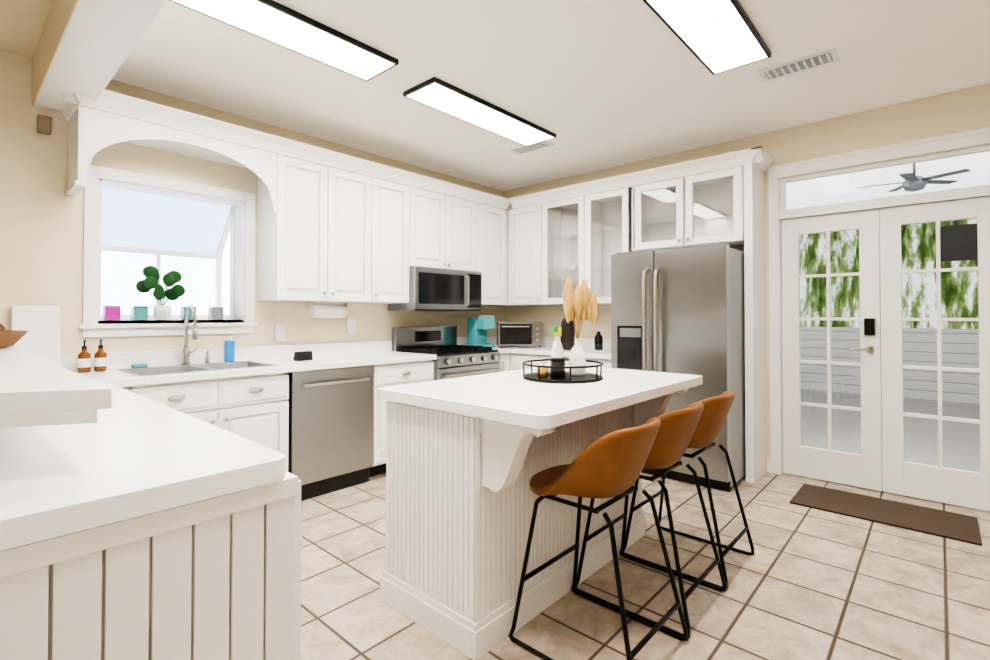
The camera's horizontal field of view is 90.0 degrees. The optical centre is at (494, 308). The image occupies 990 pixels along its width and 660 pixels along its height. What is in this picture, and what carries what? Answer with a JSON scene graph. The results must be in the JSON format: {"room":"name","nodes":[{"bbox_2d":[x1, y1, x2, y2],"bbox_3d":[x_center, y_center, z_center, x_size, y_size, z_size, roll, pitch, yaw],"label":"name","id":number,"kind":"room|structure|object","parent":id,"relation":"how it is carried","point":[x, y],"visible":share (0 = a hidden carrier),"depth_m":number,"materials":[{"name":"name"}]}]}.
{"room":"kitchen","nodes":[
{"label":"kitchen","id":0,"kind":"room"},
{"bbox_2d":[0,50,503,354],"bbox_3d":[-2.307,-0.064,3.217,0.150,2.700,7.350,-1,-1,42],"label":"wall","id":1,"kind":"structure","parent":0,"point":[41,235],"depth_m":2.94,"materials":[{"name":"beige paint"}]},
{"bbox_2d":[37,114,51,134],"bbox_3d":[-2.555,-1.043,2.807,0.044,0.097,0.057,-1,-1,42],"label":"detector","id":2,"kind":"object","parent":1,"relation":"attached to","point":[44,122],"visible":0.98,"depth_m":2.79,"materials":[{"name":"beige plastic"}]},
{"bbox_2d":[79,165,256,337],"bbox_3d":[-2.109,-0.340,3.302,0.034,1.035,1.015,-1,-1,42],"label":"window","id":3,"kind":"structure","parent":1,"relation":"in","point":[91,326],"depth_m":3.15,"materials":[{"name":"white wood"}]},
{"bbox_2d":[98,178,244,323],"bbox_3d":[-2.300,-0.340,3.474,0.481,0.900,0.855,-1,-1,42],"label":"window box","id":4,"kind":"object","parent":1,"relation":"attached to","point":[144,220],"visible":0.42,"depth_m":3.56,"materials":[{"name":"white"}]},
{"bbox_2d":[102,305,120,319],"bbox_3d":[-2.483,0.028,3.207,0.084,0.094,0.084,-1,-1,42],"label":"jar","id":5,"kind":"object","parent":4,"relation":"on","point":[109,312],"depth_m":3.18,"materials":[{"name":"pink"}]},
{"bbox_2d":[131,306,148,319],"bbox_3d":[-2.383,0.030,3.318,0.084,0.094,0.084,-1,-1,42],"label":"jar","id":6,"kind":"object","parent":4,"relation":"on","point":[137,313],"depth_m":3.29,"materials":[{"name":"teal glass"}]},
{"bbox_2d":[136,266,184,319],"bbox_3d":[-2.304,-0.107,3.410,0.185,0.370,0.272,-1,-1,42],"label":"potted plant","id":7,"kind":"object","parent":4,"relation":"on","point":[148,283],"visible":1,"depth_m":3.38,"materials":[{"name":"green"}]},
{"bbox_2d":[180,306,196,319],"bbox_3d":[-2.189,0.033,3.534,0.084,0.094,0.084,-1,-1,42],"label":"jar","id":8,"kind":"object","parent":4,"relation":"on","point":[183,308],"depth_m":3.50,"materials":[{"name":"teal"}]},
{"bbox_2d":[208,307,223,319],"bbox_3d":[-2.069,0.034,3.668,0.084,0.094,0.084,-1,-1,42],"label":"jar","id":9,"kind":"object","parent":4,"relation":"on","point":[214,313],"depth_m":3.64,"materials":[{"name":"white"}]},
{"bbox_2d":[274,325,284,340],"bbox_3d":[-1.655,0.189,3.805,0.027,0.120,0.074,-1,-1,42],"label":"electrical outlet plate","id":10,"kind":"object","parent":1,"relation":"attached to","point":[279,332],"depth_m":3.79,"materials":[{"name":"white plastic"}]},
{"bbox_2d":[62,89,516,305],"bbox_3d":[-1.073,-0.616,4.186,0.398,1.130,3.968,-1,-1,42],"label":"upper cabinets","id":11,"kind":"object","parent":1,"relation":"attached to","point":[325,234],"depth_m":3.77,"materials":[{"name":"white wood"}]},
{"bbox_2d":[254,149,381,302],"bbox_3d":[-1.374,-0.570,3.902,0.328,1.030,0.845,-1,-1,42],"label":"upper cabinet","id":12,"kind":"object","parent":1,"relation":"attached to","point":[326,233],"depth_m":3.70,"materials":[{"name":"white wood"}]},
{"bbox_2d":[306,301,347,317],"bbox_3d":[-1.336,0.012,3.945,0.110,0.129,0.349,-1,-1,42],"label":"paper towel holder","id":13,"kind":"object","parent":12,"relation":"attached to","point":[326,311],"visible":0.98,"depth_m":3.90,"materials":[{"name":"white plastic"}]},
{"bbox_2d":[346,319,355,332],"bbox_3d":[-1.241,0.151,4.267,0.027,0.120,0.074,-1,-1,42],"label":"electrical outlet plate","id":14,"kind":"object","parent":1,"relation":"attached to","point":[350,323],"depth_m":4.25,"materials":[{"name":"white plastic"}]},
{"bbox_2d":[382,177,417,303],"bbox_3d":[-1.002,-0.564,4.316,0.328,1.030,0.516,-1,-1,42],"label":"upper cabinet","id":15,"kind":"object","parent":1,"relation":"attached to","point":[399,202],"depth_m":4.26,"materials":[{"name":"white wood"}]},
{"bbox_2d":[418,185,477,271],"bbox_3d":[-0.589,-0.720,4.779,0.328,0.705,0.845,-1,-1,42],"label":"upper cabinet","id":16,"kind":"object","parent":1,"relation":"attached to","point":[447,225],"depth_m":4.68,"materials":[{"name":"white wood"}]},
{"bbox_2d":[388,266,481,310],"bbox_3d":[-0.544,-0.172,4.731,0.443,0.387,0.839,-1,-1,42],"label":"microwave","id":17,"kind":"object","parent":16,"relation":"attached to","point":[435,289],"visible":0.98,"depth_m":4.53,"materials":[{"name":"silver metal"}]},
{"bbox_2d":[478,201,505,304],"bbox_3d":[-0.180,-0.552,5.231,0.328,1.030,0.502,-1,-1,42],"label":"upper cabinet","id":18,"kind":"object","parent":1,"relation":"attached to","point":[491,220],"depth_m":5.16,"materials":[{"name":"white wood"}]},
{"bbox_2d":[0,0,989,190],"bbox_3d":[0.223,-1.463,0.964,6.950,0.062,7.350,-1,-1,42],"label":"ceiling","id":19,"kind":"structure","parent":0,"point":[594,85],"depth_m":2.97,"materials":[{"name":"white paint"}]},
{"bbox_2d":[32,0,166,112],"bbox_3d":[0.000,-1.309,0.601,6.799,0.279,0.226,-1,-1,42],"label":"header beam","id":20,"kind":"structure","parent":19,"relation":"attached to","point":[84,48],"depth_m":2.20,"materials":[{"name":"white paint"}]},
{"bbox_2d":[169,0,398,80],"bbox_3d":[-1.054,-1.408,2.490,0.310,0.029,1.165,-1,-1,42],"label":"recessed light","id":21,"kind":"object","parent":19,"relation":"in","point":[275,22],"visible":1,"depth_m":2.51,"materials":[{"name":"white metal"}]},
{"bbox_2d":[403,77,555,145],"bbox_3d":[-0.053,-1.393,3.604,0.310,0.029,1.290,-1,-1,42],"label":"recessed light","id":22,"kind":"object","parent":19,"relation":"in","point":[438,94],"visible":1,"depth_m":3.47,"materials":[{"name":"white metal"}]},
{"bbox_2d":[507,141,553,154],"bbox_3d":[0.307,-1.392,4.282,0.380,0.013,0.170,-1,-1,42],"label":"ceiling vent","id":23,"kind":"object","parent":19,"relation":"in","point":[521,150],"visible":0.96,"depth_m":4.28,"materials":[{"name":"white metal"}]},
{"bbox_2d":[643,0,770,74],"bbox_3d":[0.983,-1.410,2.364,0.310,0.029,1.290,-1,-1,42],"label":"recessed light","id":24,"kind":"object","parent":19,"relation":"in","point":[717,36],"visible":1,"depth_m":2.49,"materials":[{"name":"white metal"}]},
{"bbox_2d":[758,47,839,81],"bbox_3d":[1.763,-1.411,2.881,0.380,0.013,0.170,-1,-1,42],"label":"ceiling vent","id":25,"kind":"object","parent":19,"relation":"in","point":[812,61],"visible":1,"depth_m":2.86,"materials":[{"name":"white metal"}]},
{"bbox_2d":[300,472,989,659],"bbox_3d":[0.223,1.280,0.927,6.950,0.050,7.350,-1,-1,42],"label":"floor","id":26,"kind":"structure","parent":0,"point":[806,583],"depth_m":2.23,"materials":[{"name":"tile"}]},
{"bbox_2d":[0,346,300,659],"bbox_3d":[-1.840,0.720,1.621,2.657,1.090,1.315,-1,-1,42],"label":"peninsula bar","id":27,"kind":"object","parent":26,"relation":"on","point":[134,526],"visible":1,"depth_m":1.02,"materials":[{"name":"white wood"}]},
{"bbox_2d":[0,324,27,348],"bbox_3d":[-2.343,0.125,2.239,0.340,0.115,0.340,-1,-1,42],"label":"bowl","id":28,"kind":"object","parent":27,"relation":"on","point":[8,338],"visible":1,"depth_m":2.26,"materials":[{"name":"wood"}]},
{"bbox_2d":[288,365,372,500],"bbox_3d":[-1.332,0.860,3.667,0.662,0.866,0.624,-1,-1,42],"label":"dishwasher","id":29,"kind":"object","parent":26,"relation":"on","point":[330,444],"visible":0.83,"depth_m":3.45,"materials":[{"name":"silver metal"}]},
{"bbox_2d":[61,335,610,476],"bbox_3d":[-0.692,0.785,3.569,1.763,1.012,4.348,-1,-1,42],"label":"base cabinets","id":30,"kind":"object","parent":26,"relation":"on","point":[245,394],"visible":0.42,"depth_m":3.21,"materials":[{"name":"white"}]},
{"bbox_2d":[12,305,60,365],"bbox_3d":[-2.551,0.174,2.755,0.050,0.387,0.200,-1,-1,42],"label":"cutting board","id":31,"kind":"object","parent":30,"relation":"on","point":[40,324],"visible":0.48,"depth_m":2.76,"materials":[{"name":"white plastic"}]},
{"bbox_2d":[77,339,106,372],"bbox_3d":[-2.353,0.275,2.895,0.066,0.188,0.136,-1,-1,42],"label":"soap bottles","id":32,"kind":"object","parent":30,"relation":"on","point":[84,360],"visible":1,"depth_m":2.88,"materials":[{"name":"brown glass"}]},
{"bbox_2d":[131,363,147,367],"bbox_3d":[-2.209,0.355,3.077,0.035,0.025,0.080,-1,-1,42],"label":"sponge","id":33,"kind":"object","parent":30,"relation":"on","point":[143,365],"visible":0.98,"depth_m":3.07,"materials":[{"name":"teal plastic"}]},
{"bbox_2d":[181,305,210,364],"bbox_3d":[-1.955,0.173,3.279,0.213,0.396,0.172,-1,-1,42],"label":"faucet","id":34,"kind":"object","parent":30,"relation":"on","point":[186,352],"visible":0.96,"depth_m":3.27,"materials":[{"name":"silver metal"}]},
{"bbox_2d":[224,336,234,361],"bbox_3d":[-1.881,0.287,3.510,0.036,0.180,0.060,-1,-1,42],"label":"dish soap","id":35,"kind":"object","parent":30,"relation":"on","point":[229,354],"visible":0.96,"depth_m":3.50,"materials":[{"name":"blue plastic"}]},
{"bbox_2d":[294,351,312,360],"bbox_3d":[-1.401,0.346,3.615,0.059,0.065,0.120,-1,-1,42],"label":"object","id":36,"kind":"object","parent":30,"relation":"on","point":[303,356],"visible":0.98,"depth_m":3.59,"materials":[{"name":"black"}]},
{"bbox_2d":[467,315,494,347],"bbox_3d":[-0.140,0.233,5.038,0.235,0.330,0.170,-1,-1,42],"label":"coffee maker","id":37,"kind":"object","parent":30,"relation":"on","point":[478,326],"visible":0.94,"depth_m":4.99,"materials":[{"name":"teal plastic"}]},
{"bbox_2d":[497,322,542,347],"bbox_3d":[0.257,0.270,5.185,0.460,0.260,0.362,0,-1,-3],"label":"toaster oven","id":38,"kind":"object","parent":30,"relation":"on","point":[519,333],"visible":1,"depth_m":5.04,"materials":[{"name":"silver metal"}]},
{"bbox_2d":[560,313,574,349],"bbox_3d":[0.693,0.219,4.720,0.138,0.350,0.138,-1,-1,33],"label":"vase","id":39,"kind":"object","parent":30,"relation":"on","point":[567,339],"depth_m":4.66,"materials":[{"name":"grey ceramic"}]},
{"bbox_2d":[594,331,602,349],"bbox_3d":[0.984,0.305,4.699,0.079,0.175,0.079,0,-1,30],"label":"bottle","id":40,"kind":"object","parent":30,"relation":"on","point":[598,339],"depth_m":4.67,"materials":[{"name":"grey glass"}]},
{"bbox_2d":[392,326,500,380],"bbox_3d":[-0.432,0.738,4.628,0.707,1.135,0.770,-1,-1,42],"label":"range","id":41,"kind":"object","parent":26,"relation":"on","point":[453,360],"visible":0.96,"depth_m":4.57,"materials":[{"name":"silver metal"}]},
{"bbox_2d":[380,389,687,659],"bbox_3d":[0.272,0.835,2.401,0.842,0.880,1.380,-1,-1,42],"label":"kitchen island","id":42,"kind":"object","parent":26,"relation":"on","point":[468,458],"depth_m":1.98,"materials":[{"name":"white wood"}]},
{"bbox_2d":[378,365,702,432],"bbox_3d":[0.293,0.374,2.402,0.920,0.042,1.440,-1,-1,42],"label":"island countertop","id":43,"kind":"structure","parent":42,"relation":"on","point":[507,398],"depth_m":2.03,"materials":[{"name":"white stone"}]},
{"bbox_2d":[522,277,603,383],"bbox_3d":[0.344,0.096,2.522,0.409,0.516,0.409,-1,-1,42],"label":"decorative tray","id":44,"kind":"object","parent":43,"relation":"on","point":[581,306],"visible":1,"depth_m":2.49,"materials":[{"name":"black metal"}]},
{"bbox_2d":[508,417,687,659],"bbox_3d":[0.392,0.839,1.891,0.523,0.857,0.451,-1,-1,42],"label":"bar stool","id":45,"kind":"object","parent":26,"relation":"on","point":[611,464],"visible":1,"depth_m":1.75,"materials":[{"name":"brown leather"}]},
{"bbox_2d":[575,402,725,637],"bbox_3d":[0.692,0.843,2.226,0.523,0.857,0.451,-1,-1,42],"label":"bar stool","id":46,"kind":"object","parent":26,"relation":"on","point":[677,428],"visible":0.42,"depth_m":2.07,"materials":[{"name":"brown leather"}]},
{"bbox_2d":[611,243,745,491],"bbox_3d":[1.486,0.420,3.961,0.890,1.753,0.806,-1,-1,42],"label":"fridge","id":47,"kind":"object","parent":26,"relation":"on","point":[679,310],"visible":0.69,"depth_m":3.64,"materials":[{"name":"grey metal"}]},
{"bbox_2d":[622,391,753,589],"bbox_3d":[0.993,0.848,2.560,0.523,0.857,0.451,-1,-1,42],"label":"bar stool","id":48,"kind":"object","parent":26,"relation":"on","point":[714,414],"visible":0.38,"depth_m":2.41,"materials":[{"name":"brown leather"}]},
{"bbox_2d":[789,483,981,545],"bbox_3d":[2.444,1.280,3.147,0.910,0.010,0.480,-1,-1,42],"label":"door mat","id":49,"kind":"object","parent":26,"relation":"on","point":[949,525],"visible":0.96,"depth_m":3.09,"materials":[{"name":"brown fabric"}]},
{"bbox_2d":[504,83,989,459],"bbox_3d":[2.684,-0.059,3.574,6.800,2.700,0.150,-1,-1,42],"label":"wall","id":50,"kind":"structure","parent":0,"point":[963,110],"depth_m":3.75,"materials":[{"name":"beige paint"}]},
{"bbox_2d":[506,201,565,305],"bbox_3d":[0.437,-0.551,5.275,0.532,1.030,0.328,-1,-1,42],"label":"upper cabinet","id":51,"kind":"object","parent":50,"relation":"attached to","point":[535,234],"depth_m":5.14,"materials":[{"name":"white wood"}]},
{"bbox_2d":[508,146,773,482],"bbox_3d":[1.146,0.065,4.583,2.500,2.480,0.398,-1,-1,42],"label":"cabinet","id":52,"kind":"object","parent":50,"relation":"attached to","point":[576,238],"depth_m":4.32,"materials":[{"name":"white wood"}]},
{"bbox_2d":[781,209,881,490],"bbox_3d":[2.476,0.291,3.677,0.610,1.986,0.118,-1,-1,42],"label":"french door","id":53,"kind":"structure","parent":50,"relation":"in","point":[863,469],"depth_m":3.67,"materials":[{"name":"white wood"}]},
{"bbox_2d":[767,127,989,474],"bbox_3d":[3.704,0.069,2.641,4.038,2.420,0.172,-1,-1,42],"label":"door frame","id":54,"kind":"structure","parent":50,"relation":"attached to","point":[964,139],"depth_m":3.75,"materials":[{"name":"white wood"}]},
{"bbox_2d":[781,145,989,219],"bbox_3d":[2.744,-0.870,3.531,1.240,0.320,0.150,-1,-1,42],"label":"transom window","id":55,"kind":"structure","parent":50,"relation":"in","point":[935,157],"depth_m":3.49,"materials":[{"name":"white"}]},
{"bbox_2d":[880,196,989,511],"bbox_3d":[2.957,0.286,3.294,0.610,1.986,0.045,-1,-1,42],"label":"french door","id":56,"kind":"structure","parent":50,"relation":"in","point":[947,485],"depth_m":3.31,"materials":[{"name":"white wood"}]},
{"label":"outside","id":57,"kind":"structure","parent":0,"visible":0},
{"bbox_2d":[801,390,980,487],"bbox_3d":[7.808,1.391,8.362,20.000,0.050,13.849,-1,-1,42],"label":"ground","id":58,"kind":"structure","parent":57,"point":[854,420],"depth_m":5.38,"materials":[{"name":"grey"}]},
{"bbox_2d":[786,151,989,209],"bbox_3d":[4.801,-0.134,5.035,10.000,2.910,4.849,-1,-1,42],"label":"roof","id":59,"kind":"structure","parent":58,"relation":"on","point":[927,168],"depth_m":5.88,"materials":[{"name":"white"}]},
{"bbox_2d":[861,163,970,192],"bbox_3d":[4.049,-1.323,4.798,0.823,0.380,0.816,-1,-1,42],"label":"fan","id":60,"kind":"object","parent":59,"relation":"hanging from","point":[911,181],"depth_m":4.74,"materials":[{"name":"grey metal"}]},
{"bbox_2d":[935,220,977,261],"bbox_3d":[5.814,-1.043,6.234,0.400,0.900,0.270,-1,-1,42],"label":"tv","id":61,"kind":"object","parent":59,"relation":"attached to","point":[971,233],"depth_m":6.12,"materials":[{"name":"black"}]},
{"bbox_2d":[799,211,978,328],"bbox_3d":[9.127,-3.119,9.893,28.000,9.010,0.100,-1,-1,42],"label":"trees","id":62,"kind":"object","parent":58,"relation":"on","point":[910,237],"depth_m":10.30,"materials":[{"name":"green plant"}]},
{"bbox_2d":[800,327,979,405],"bbox_3d":[6.588,0.818,7.012,20.000,1.060,0.100,-1,-1,42],"label":"fence","id":63,"kind":"object","parent":58,"relation":"on","point":[972,396],"depth_m":7.30,"materials":[{"name":"grey wood"}]},
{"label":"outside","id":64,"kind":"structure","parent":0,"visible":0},
{"bbox_2d":[101,233,229,314],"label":"window","id":65,"kind":"structure","parent":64,"point":[195,272],"depth_m":5.15,"materials":[{"name":"clear glass"}]}
]}

